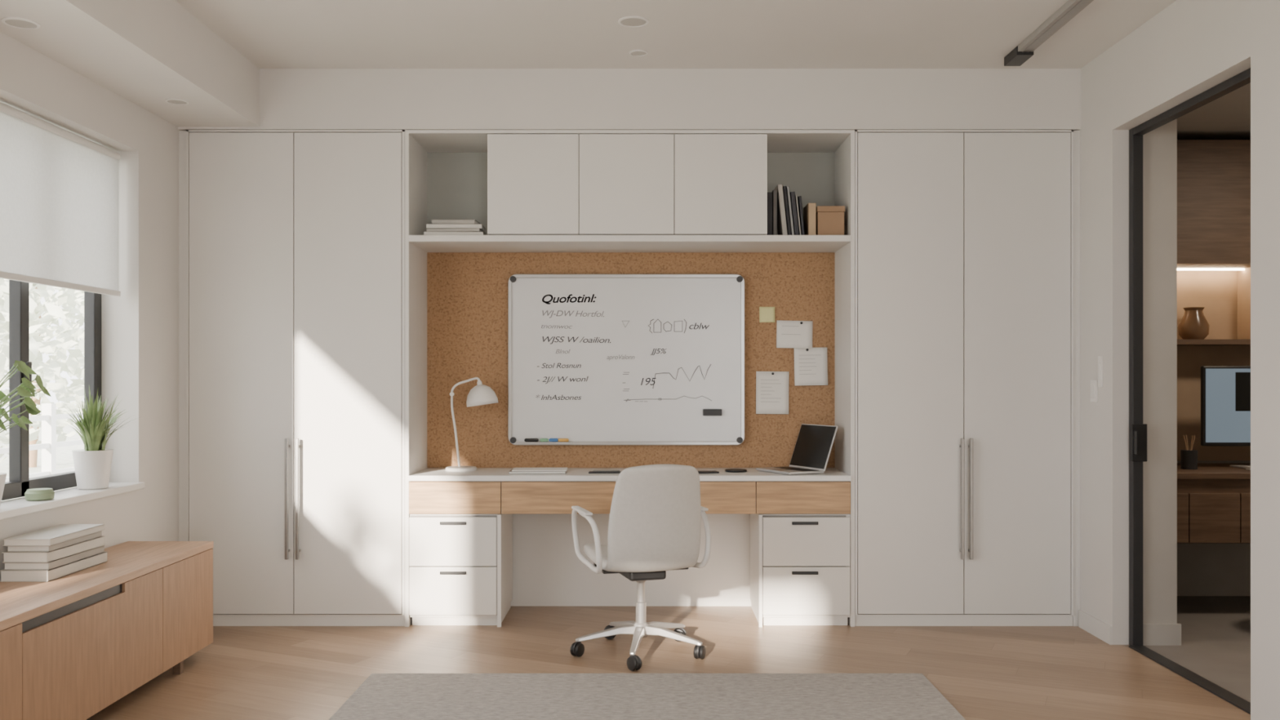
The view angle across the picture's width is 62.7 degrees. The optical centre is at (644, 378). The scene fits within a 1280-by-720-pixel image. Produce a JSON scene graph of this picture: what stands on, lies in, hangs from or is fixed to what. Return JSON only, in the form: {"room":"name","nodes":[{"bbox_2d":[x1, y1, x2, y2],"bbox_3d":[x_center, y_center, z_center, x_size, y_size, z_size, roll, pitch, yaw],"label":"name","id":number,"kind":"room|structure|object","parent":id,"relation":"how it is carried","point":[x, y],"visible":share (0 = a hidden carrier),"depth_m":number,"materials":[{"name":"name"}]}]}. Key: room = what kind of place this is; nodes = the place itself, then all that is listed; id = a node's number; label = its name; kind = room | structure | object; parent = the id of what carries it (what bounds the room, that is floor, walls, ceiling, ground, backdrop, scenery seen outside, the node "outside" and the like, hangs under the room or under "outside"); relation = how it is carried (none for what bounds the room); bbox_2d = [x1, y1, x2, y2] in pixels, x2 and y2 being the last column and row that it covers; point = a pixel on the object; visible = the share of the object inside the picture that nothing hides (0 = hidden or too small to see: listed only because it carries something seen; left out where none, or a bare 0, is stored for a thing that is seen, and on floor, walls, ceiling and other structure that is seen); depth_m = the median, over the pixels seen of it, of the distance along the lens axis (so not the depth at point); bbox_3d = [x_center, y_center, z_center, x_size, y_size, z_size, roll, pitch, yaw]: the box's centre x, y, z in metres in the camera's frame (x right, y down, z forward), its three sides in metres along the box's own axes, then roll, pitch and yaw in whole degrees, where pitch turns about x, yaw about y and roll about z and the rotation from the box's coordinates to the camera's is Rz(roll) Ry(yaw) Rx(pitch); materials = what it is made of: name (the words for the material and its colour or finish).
{"room":"home office","nodes":[
{"label":"home office","id":0,"kind":"room"},
{"bbox_2d":[0,31,179,581],"bbox_3d":[-2.479,-0.157,1.860,0.250,2.814,8.120,0,0,0],"label":"wall","id":1,"kind":"structure","parent":0,"point":[140,326],"depth_m":4.89,"materials":[{"name":"paint"}]},
{"bbox_2d":[1,280,101,501],"bbox_3d":[-2.550,-0.290,4.195,0.050,1.540,1.390,0,0,0],"label":"frame","id":2,"kind":"object","parent":1,"relation":"attached to","point":[20,482],"visible":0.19,"depth_m":4.28,"materials":[{"name":"metal"}]},
{"bbox_2d":[0,102,120,296],"bbox_3d":[-2.448,-0.715,4.185,0.052,0.670,1.350,0,0,0],"label":"roller blind","id":3,"kind":"object","parent":1,"relation":"attached to","point":[60,187],"visible":1,"depth_m":4.34,"materials":[{"name":"fabric"}]},
{"bbox_2d":[0,482,144,519],"bbox_3d":[-2.425,0.495,4.195,0.201,0.030,1.390,0,0,0],"label":"window sill","id":4,"kind":"structure","parent":1,"relation":"attached to","point":[9,508],"depth_m":4.25,"materials":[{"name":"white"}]},
{"bbox_2d":[0,472,6,506],"bbox_3d":[-2.420,0.414,3.850,0.144,0.130,0.144,0,0,0],"label":"pot","id":5,"kind":"object","parent":4,"relation":"on","point":[2,475],"depth_m":3.86,"materials":[{"name":"white ceramic"}]},
{"bbox_2d":[0,360,51,506],"bbox_3d":[-2.380,0.204,3.995,0.174,0.551,0.443,0,0,10],"label":"pothos","id":6,"kind":"object","parent":4,"relation":"on","point":[24,389],"visible":1,"depth_m":4.00,"materials":[{"name":"green plant"}]},
{"bbox_2d":[24,488,54,501],"bbox_3d":[-2.400,0.458,4.170,0.104,0.044,0.104,0,0,0],"label":"jar candle","id":7,"kind":"object","parent":4,"relation":"on","point":[35,494],"visible":1,"depth_m":4.13,"materials":[{"name":"green wax"}]},
{"bbox_2d":[63,386,142,489],"bbox_3d":[-2.378,0.252,4.600,0.310,0.454,0.409,0,0,20],"label":"potted plant","id":8,"kind":"object","parent":4,"relation":"on","point":[92,464],"visible":1,"depth_m":4.55,"materials":[{"name":"green plant"}]},
{"bbox_2d":[178,130,186,541],"bbox_3d":[-2.334,-0.003,5.606,0.039,2.505,0.588,0,0,0],"label":"trim","id":9,"kind":"structure","parent":1,"relation":"attached to","point":[182,134],"depth_m":5.31,"materials":[{"name":"paint"}]},
{"bbox_2d":[86,595,1250,719],"bbox_3d":[1.173,1.300,1.925,7.654,0.100,8.650,0,0,0],"label":"floor","id":10,"kind":"structure","parent":0,"point":[246,673],"depth_m":4.67,"materials":[{"name":"brown wood"}]},
{"bbox_2d":[0,541,213,719],"bbox_3d":[-2.144,0.992,3.527,0.388,0.516,2.455,0,0,0],"label":"sideboard","id":11,"kind":"object","parent":10,"relation":"on","point":[73,646],"visible":1,"depth_m":3.82,"materials":[{"name":"brown wood"}]},
{"bbox_2d":[0,524,106,582],"bbox_3d":[-2.245,0.657,4.010,0.178,0.152,0.420,0,0,0],"label":"books","id":12,"kind":"object","parent":11,"relation":"on","point":[47,554],"visible":1,"depth_m":3.87,"materials":[{"name":"paper"}]},
{"bbox_2d":[186,129,404,626],"bbox_3d":[-1.762,-0.003,5.580,1.101,2.505,0.640,0,0,0],"label":"wardrobe","id":13,"kind":"object","parent":10,"relation":"on","point":[295,238],"visible":0.95,"depth_m":5.30,"materials":[{"name":"paint"}]},
{"bbox_2d":[404,129,426,626],"bbox_3d":[-1.200,-0.003,5.600,0.020,2.505,0.600,0,0,0],"label":"panel","id":14,"kind":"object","parent":13,"relation":"attached to","point":[415,157],"depth_m":5.41,"materials":[{"name":"paint"}]},
{"bbox_2d":[408,467,851,626],"bbox_3d":[-0.076,0.869,5.530,2.228,0.763,0.496,0,0,0],"label":"built-in desk","id":15,"kind":"object","parent":10,"relation":"on","point":[460,523],"visible":0.98,"depth_m":5.29,"materials":[{"name":"white laminate"}]},
{"bbox_2d":[445,377,497,471],"bbox_3d":[-0.921,0.238,5.600,0.280,0.496,0.168,0,0,0],"label":"desk lamp","id":16,"kind":"object","parent":15,"relation":"on","point":[480,394],"visible":1,"depth_m":5.56,"materials":[{"name":"white metal"}]},
{"bbox_2d":[508,467,567,473],"bbox_3d":[-0.552,0.477,5.469,0.295,0.018,0.173,0,0,-2],"label":"notebook","id":17,"kind":"object","parent":15,"relation":"on","point":[516,470],"visible":1,"depth_m":5.39,"materials":[{"name":"paper"}]},
{"bbox_2d":[588,470,621,473],"bbox_3d":[-0.200,0.479,5.440,0.180,0.014,0.070,0,0,0],"label":"tray","id":18,"kind":"object","parent":15,"relation":"on","point":[593,471],"visible":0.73,"depth_m":5.41,"materials":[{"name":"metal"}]},
{"bbox_2d":[426,252,835,467],"bbox_3d":[-0.076,-0.102,5.763,2.228,1.177,0.032,0,0,0],"label":"cork board","id":19,"kind":"object","parent":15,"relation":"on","point":[467,292],"visible":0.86,"depth_m":5.75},
{"bbox_2d":[507,274,744,444],"bbox_3d":[-0.100,-0.104,5.715,1.284,0.928,0.063,0,0,0],"label":"whiteboard","id":20,"kind":"object","parent":19,"relation":"attached to","point":[593,359],"visible":1,"depth_m":5.71,"materials":[{"name":"metal"}]},
{"bbox_2d":[522,441,571,443],"bbox_3d":[-0.530,0.346,5.694,0.262,0.009,0.022,0,0,0],"label":"tray","id":21,"kind":"object","parent":20,"relation":"on","point":[522,442],"depth_m":5.68,"materials":[{"name":"metal"}]},
{"bbox_2d":[759,306,774,322],"bbox_3d":[0.667,-0.350,5.736,0.085,0.085,0.010,0,0,0],"label":"sticky note","id":22,"kind":"object","parent":19,"relation":"attached to","point":[766,314],"visible":1,"depth_m":5.74,"materials":[{"name":"yellow paper"}]},
{"bbox_2d":[755,371,789,413],"bbox_3d":[0.697,0.076,5.734,0.179,0.232,0.014,1,0,0],"label":"paper note","id":23,"kind":"object","parent":19,"relation":"attached to","point":[771,387],"visible":1,"depth_m":5.74,"materials":[{"name":"paper"}]},
{"bbox_2d":[776,320,813,348],"bbox_3d":[0.817,-0.242,5.734,0.196,0.150,0.014,1,0,0],"label":"paper note","id":24,"kind":"object","parent":19,"relation":"attached to","point":[789,334],"visible":1,"depth_m":5.74,"materials":[{"name":"paper"}]},
{"bbox_2d":[794,347,827,385],"bbox_3d":[0.905,-0.067,5.728,0.181,0.206,0.014,-1,0,0],"label":"paper note","id":25,"kind":"object","parent":19,"relation":"attached to","point":[811,365],"visible":1,"depth_m":5.73,"materials":[{"name":"paper"}]},
{"bbox_2d":[697,470,719,473],"bbox_3d":[0.318,0.482,5.440,0.120,0.010,0.070,0,0,-11],"label":"smartphone","id":26,"kind":"object","parent":15,"relation":"on","point":[713,471],"visible":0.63,"depth_m":5.41,"materials":[{"name":"black plastic"}]},
{"bbox_2d":[724,468,746,472],"bbox_3d":[0.478,0.481,5.520,0.116,0.011,0.116,0,0,0],"label":"coaster","id":27,"kind":"object","parent":15,"relation":"on","point":[731,470],"visible":1,"depth_m":5.49,"materials":[{"name":"black plastic"}]},
{"bbox_2d":[755,423,838,475],"bbox_3d":[0.794,0.365,5.511,0.303,0.243,0.314,0,0,-27],"label":"laptop","id":28,"kind":"object","parent":15,"relation":"on","point":[814,443],"visible":1,"depth_m":5.53,"materials":[{"name":"metal"}]},
{"bbox_2d":[511,513,751,606],"bbox_3d":[-0.076,-0.003,5.787,2.228,2.505,0.015,0,0,0],"label":"panel","id":29,"kind":"object","parent":10,"relation":"on","point":[548,571],"visible":0.21,"depth_m":5.78,"materials":[{"name":"paint"}]},
{"bbox_2d":[569,464,711,671],"bbox_3d":[-0.035,0.808,4.789,0.614,0.883,0.643,0,0,-17],"label":"office chair","id":30,"kind":"object","parent":10,"relation":"on","point":[656,512],"visible":1,"depth_m":4.56,"materials":[{"name":"plastic"}]},
{"bbox_2d":[573,641,578,654],"bbox_3d":[-0.303,1.214,4.737,0.008,0.062,0.062,0,0,32],"label":"caster wheel","id":31,"kind":"object","parent":30,"relation":"attached to","point":[575,645],"depth_m":4.71,"materials":[{"name":"plastic"}]},
{"bbox_2d":[630,654,639,668],"bbox_3d":[-0.047,1.214,4.509,0.008,0.062,0.062,0,0,-38],"label":"caster wheel","id":32,"kind":"object","parent":30,"relation":"attached to","point":[634,660],"depth_m":4.49,"materials":[{"name":"plastic"}]},
{"bbox_2d":[696,645,699,657],"bbox_3d":[0.244,1.214,4.689,0.008,0.062,0.062,0,0,20],"label":"caster wheel","id":33,"kind":"object","parent":30,"relation":"attached to","point":[697,646],"depth_m":4.67,"materials":[{"name":"plastic"}]},
{"bbox_2d":[328,673,965,719],"bbox_3d":[0.009,1.244,3.212,2.317,0.012,2.423,0,0,0],"label":"area rug","id":34,"kind":"object","parent":10,"relation":"on","point":[380,696],"visible":1,"depth_m":4.09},
{"bbox_2d":[854,129,1073,626],"bbox_3d":[1.611,-0.003,5.580,1.102,2.505,0.640,0,0,0],"label":"wardrobe","id":35,"kind":"object","parent":10,"relation":"on","point":[964,238],"visible":0.99,"depth_m":5.30,"materials":[{"name":"paint"}]},
{"bbox_2d":[834,129,854,626],"bbox_3d":[1.048,-0.003,5.600,0.020,2.505,0.600,0,0,0],"label":"panel","id":36,"kind":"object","parent":35,"relation":"attached to","point":[844,156],"depth_m":5.38,"materials":[{"name":"paint"}]},
{"bbox_2d":[1128,645,1250,714],"bbox_3d":[2.288,1.246,4.357,0.067,0.008,1.082,0,0,0],"label":"floor track","id":37,"kind":"object","parent":10,"relation":"on","point":[1206,684],"visible":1,"depth_m":4.35,"materials":[{"name":"metal"}]},
{"bbox_2d":[174,0,1176,68],"bbox_3d":[-0.167,-1.624,1.810,4.974,0.120,8.420,0,0,0],"label":"ceiling","id":38,"kind":"structure","parent":0,"point":[269,33],"depth_m":4.75,"materials":[{"name":"paint"}]},
{"bbox_2d":[1,17,40,29],"bbox_3d":[-2.225,-1.267,3.750,0.120,0.006,0.120,0,0,0],"label":"recessed light","id":39,"kind":"object","parent":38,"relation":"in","point":[15,22],"visible":1,"depth_m":3.75,"materials":[{"name":"white plastic"}]},
{"bbox_2d":[0,0,259,126],"bbox_3d":[-2.148,-1.417,1.550,0.412,0.294,7.500,0,0,0],"label":"ceiling soffit","id":40,"kind":"structure","parent":38,"relation":"attached to","point":[148,53],"depth_m":4.33,"materials":[{"name":"white paint"}]},
{"bbox_2d":[164,97,189,105],"bbox_3d":[-2.140,-1.267,4.810,0.100,0.006,0.100,0,0,0],"label":"recessed light","id":41,"kind":"object","parent":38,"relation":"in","point":[171,100],"visible":1,"depth_m":4.81,"materials":[{"name":"white plastic"}]},
{"bbox_2d":[177,68,1080,130],"bbox_3d":[-0.078,-1.411,5.610,4.552,0.306,0.620,0,0,0],"label":"ceiling bulkhead","id":42,"kind":"object","parent":38,"relation":"attached to","point":[291,99],"depth_m":5.30,"materials":[{"name":"white paint"}]},
{"bbox_2d":[408,129,850,252],"bbox_3d":[-0.076,-0.973,5.536,2.228,0.564,0.484,0,0,0],"label":"upper cabinet","id":43,"kind":"object","parent":42,"relation":"attached to","point":[530,190],"visible":1,"depth_m":5.30,"materials":[{"name":"paint"}]},
{"bbox_2d":[423,219,485,235],"bbox_3d":[-0.970,-0.767,5.420,0.304,0.085,0.206,0,0,0],"label":"books","id":44,"kind":"object","parent":43,"relation":"on","point":[437,227],"visible":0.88,"depth_m":5.33,"materials":[{"name":"paper"}]},
{"bbox_2d":[766,184,816,235],"bbox_3d":[0.746,-0.858,5.435,0.252,0.266,0.170,0,0,0],"label":"books","id":45,"kind":"object","parent":43,"relation":"on","point":[785,215],"visible":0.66,"depth_m":5.35,"materials":[{"name":"paper"}]},
{"bbox_2d":[766,191,772,235],"bbox_3d":[0.635,-0.837,5.435,0.030,0.225,0.170,0,0,0],"label":"book","id":46,"kind":"object","parent":45,"relation":"on","point":[769,193],"depth_m":5.35,"materials":[{"name":"paper"}]},
{"bbox_2d":[772,190,777,235],"bbox_3d":[0.663,-0.842,5.435,0.022,0.235,0.170,0,0,0],"label":"book","id":47,"kind":"object","parent":45,"relation":"on","point":[775,192],"depth_m":5.35,"materials":[{"name":"paper"}]},
{"bbox_2d":[782,186,791,235],"bbox_3d":[0.725,-0.854,5.435,0.043,0.255,0.170,0,0,0],"label":"book","id":48,"kind":"object","parent":45,"relation":"on","point":[786,192],"depth_m":5.35,"materials":[{"name":"paper"}]},
{"bbox_2d":[786,186,794,235],"bbox_3d":[0.742,-0.854,5.435,0.041,0.255,0.170,0,0,0],"label":"book","id":49,"kind":"object","parent":45,"relation":"on","point":[789,195],"depth_m":5.35,"materials":[{"name":"paper"}]},
{"bbox_2d":[790,191,799,235],"bbox_3d":[0.763,-0.840,5.435,0.045,0.226,0.170,0,0,0],"label":"book","id":50,"kind":"object","parent":45,"relation":"on","point":[794,200],"depth_m":5.35,"materials":[{"name":"paper"}]},
{"bbox_2d":[795,195,801,235],"bbox_3d":[0.782,-0.831,5.435,0.032,0.210,0.170,0,0,0],"label":"book","id":51,"kind":"object","parent":45,"relation":"on","point":[797,199],"depth_m":5.35,"materials":[{"name":"paper"}]},
{"bbox_2d":[797,195,804,235],"bbox_3d":[0.798,-0.828,5.435,0.032,0.205,0.170,0,0,0],"label":"book","id":52,"kind":"object","parent":45,"relation":"on","point":[801,217],"depth_m":5.35,"materials":[{"name":"paper"}]},
{"bbox_2d":[816,205,844,235],"bbox_3d":[0.948,-0.802,5.440,0.141,0.155,0.186,0,0,0],"label":"storage box","id":53,"kind":"object","parent":43,"relation":"on","point":[829,219],"visible":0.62,"depth_m":5.35,"materials":[{"name":"brown cardboard"}]},
{"bbox_2d":[617,16,648,27],"bbox_3d":[-0.050,-1.561,4.600,0.136,0.006,0.136,0,0,0],"label":"recessed light","id":54,"kind":"object","parent":38,"relation":"in","point":[627,21],"visible":1,"depth_m":4.59,"materials":[{"name":"white plastic"}]},
{"bbox_2d":[629,49,648,56],"bbox_3d":[-0.030,-1.561,5.040,0.090,0.006,0.090,0,0,0],"label":"recessed light","id":55,"kind":"object","parent":38,"relation":"in","point":[634,52],"visible":1,"depth_m":5.03,"materials":[{"name":"white plastic"}]},
{"bbox_2d":[1004,0,1093,66],"bbox_3d":[1.785,-1.542,3.605,0.080,0.045,3.010,0,0,0],"label":"track light","id":56,"kind":"object","parent":38,"relation":"attached to","point":[1024,50],"visible":1,"depth_m":4.66,"materials":[{"name":"metal"}]},
{"bbox_2d":[1079,0,1279,719],"bbox_3d":[2.259,-0.157,1.860,0.122,2.814,8.120,0,0,0],"label":"wall","id":57,"kind":"structure","parent":0,"point":[1190,47],"depth_m":4.45,"materials":[{"name":"paint"}]},
{"bbox_2d":[1072,130,1079,626],"bbox_3d":[2.181,-0.003,5.606,0.034,2.505,0.588,0,0,0],"label":"trim","id":58,"kind":"structure","parent":57,"relation":"attached to","point":[1076,133],"depth_m":5.31,"materials":[{"name":"paint"}]},
{"bbox_2d":[1090,379,1097,402],"bbox_3d":[2.192,0.060,5.135,0.012,0.110,0.070,0,0,0],"label":"light switch","id":59,"kind":"object","parent":57,"relation":"attached to","point":[1094,383],"visible":1,"depth_m":5.12,"materials":[{"name":"white plastic"}]},
{"bbox_2d":[1078,609,1112,644],"bbox_3d":[2.192,1.208,5.119,0.012,0.085,0.358,0,0,0],"label":"baseboard","id":60,"kind":"structure","parent":57,"relation":"attached to","point":[1090,624],"depth_m":5.10,"materials":[{"name":"paint"}]},
{"bbox_2d":[1097,355,1102,386],"bbox_3d":[2.192,-0.035,5.065,0.012,0.150,0.040,0,0,0],"label":"light switch","id":61,"kind":"object","parent":57,"relation":"attached to","point":[1100,357],"visible":1,"depth_m":5.05,"materials":[{"name":"white plastic"}]},
{"bbox_2d":[1128,67,1250,645],"bbox_3d":[2.298,0.040,4.378,0.048,2.420,1.123,0,0,0],"label":"frame","id":62,"kind":"object","parent":57,"relation":"attached to","point":[1135,134],"visible":0.87,"depth_m":4.90,"materials":[{"name":"metal"}]},
{"bbox_2d":[1130,423,1146,462],"bbox_3d":[2.298,0.297,4.877,0.072,0.175,0.043,0,0,0],"label":"handle","id":63,"kind":"object","parent":62,"relation":"attached to","point":[1138,431],"visible":1,"depth_m":4.88,"materials":[{"name":"black metal"}]},
{"bbox_2d":[1142,118,1250,623],"bbox_3d":[3.638,-0.050,4.175,2.724,2.600,3.950,0,0,0],"label":"wall","id":64,"kind":"structure","parent":0,"point":[1171,569],"depth_m":4.94,"materials":[{"name":"paint"}]},
{"bbox_2d":[1142,623,1181,645],"bbox_3d":[2.420,1.200,4.934,0.191,0.100,0.012,0,0,0],"label":"baseboard","id":65,"kind":"structure","parent":64,"relation":"attached to","point":[1153,634],"depth_m":4.93,"materials":[{"name":"paint"}]},
{"bbox_2d":[1177,463,1250,543],"bbox_3d":[3.555,0.868,5.718,2.090,0.765,0.635,0,0,0],"label":"base cabinet","id":66,"kind":"object","parent":64,"relation":"attached to","point":[1214,500],"visible":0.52,"depth_m":5.41,"materials":[{"name":"brown wood"}]},
{"bbox_2d":[1180,435,1197,469],"bbox_3d":[2.930,0.394,5.660,0.084,0.181,0.084,0,0,0],"label":"pencil cup","id":67,"kind":"object","parent":66,"relation":"on","point":[1188,458],"visible":1,"depth_m":5.63,"materials":[{"name":"metal"}]},
{"bbox_2d":[1200,365,1250,468],"bbox_3d":[3.345,0.207,5.720,0.650,0.555,0.160,0,0,0],"label":"desktop monitor","id":68,"kind":"object","parent":66,"relation":"on","point":[1225,390],"visible":0.59,"depth_m":5.69,"materials":[{"name":"black plastic"}]},
{"bbox_2d":[1177,270,1250,460],"bbox_3d":[3.700,-0.078,6.042,2.380,1.096,0.014,0,0,0],"label":"wall","id":69,"kind":"structure","parent":64,"relation":"attached to","point":[1215,291],"depth_m":6.04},
{"bbox_2d":[1177,139,1250,268],"bbox_3d":[3.700,-0.963,5.885,2.380,0.674,0.329,0,0,0],"label":"upper cabinet","id":70,"kind":"object","parent":69,"relation":"attached to","point":[1214,175],"visible":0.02,"depth_m":5.72,"materials":[{"name":"brown wood"}]},
{"bbox_2d":[1177,268,1244,270],"bbox_3d":[3.700,-0.621,5.968,2.300,0.010,0.015,0,0,0],"label":"strip light","id":71,"kind":"object","parent":70,"relation":"attached to","point":[1177,268],"visible":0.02,"depth_m":5.96,"materials":[{"name":"beige plastic"}]},
{"bbox_2d":[1177,339,1250,346],"bbox_3d":[3.700,-0.204,5.918,2.380,0.028,0.235,0,0,0],"label":"wall shelf","id":72,"kind":"object","parent":64,"relation":"attached to","point":[1180,342],"visible":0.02,"depth_m":5.80,"materials":[{"name":"brown wood"}]},
{"bbox_2d":[1177,306,1209,339],"bbox_3d":[3.080,-0.308,5.900,0.156,0.180,0.156,0,0,0],"label":"vase","id":73,"kind":"object","parent":72,"relation":"on","point":[1193,325],"visible":0.87,"depth_m":5.85,"materials":[{"name":"brown ceramic"}]},
{"bbox_2d":[1237,267,1250,339],"bbox_3d":[3.415,-0.422,5.918,0.030,0.408,0.235,0,0,0],"label":"upright","id":74,"kind":"object","parent":72,"relation":"on","point":[1243,276],"visible":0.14,"depth_m":5.96,"materials":[{"name":"brown wood"}]},
{"bbox_2d":[1177,82,1250,139],"bbox_3d":[3.660,-1.400,4.275,2.680,0.100,3.950,0,0,0],"label":"ceiling","id":75,"kind":"structure","parent":0,"point":[1228,117],"depth_m":5.49,"materials":[{"name":"paint"}]},
{"label":"outside","id":76,"kind":"structure","parent":0,"visible":0},
{"bbox_2d":[0,419,84,501],"bbox_3d":[-16.307,1.510,10.300,27.386,0.280,50.000,0,0,0],"label":"ground","id":77,"kind":"structure","parent":76,"point":[64,459],"depth_m":18.68,"materials":[{"name":"white"}]},
{"bbox_2d":[0,403,83,491],"bbox_3d":[-3.620,0.760,7.050,0.060,1.220,6.500,0,0,0],"label":"balcony railing","id":78,"kind":"object","parent":77,"relation":"on","point":[49,444],"visible":0.04,"depth_m":6.36,"materials":[{"name":"white metal"}]},
{"bbox_2d":[0,278,84,462],"bbox_3d":[-7.972,-0.722,12.812,3.206,4.190,3.251,0,0,0],"label":"window view","id":79,"kind":"object","parent":77,"relation":"on","point":[51,371],"visible":0.26,"depth_m":12.81,"materials":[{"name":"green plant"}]},
{"bbox_2d":[0,285,84,467],"bbox_3d":[-9.481,-1.243,16.277,4.031,5.230,4.026,0,0,0],"label":"tree","id":80,"kind":"object","parent":77,"relation":"on","point":[61,300],"visible":0.02,"depth_m":16.14,"materials":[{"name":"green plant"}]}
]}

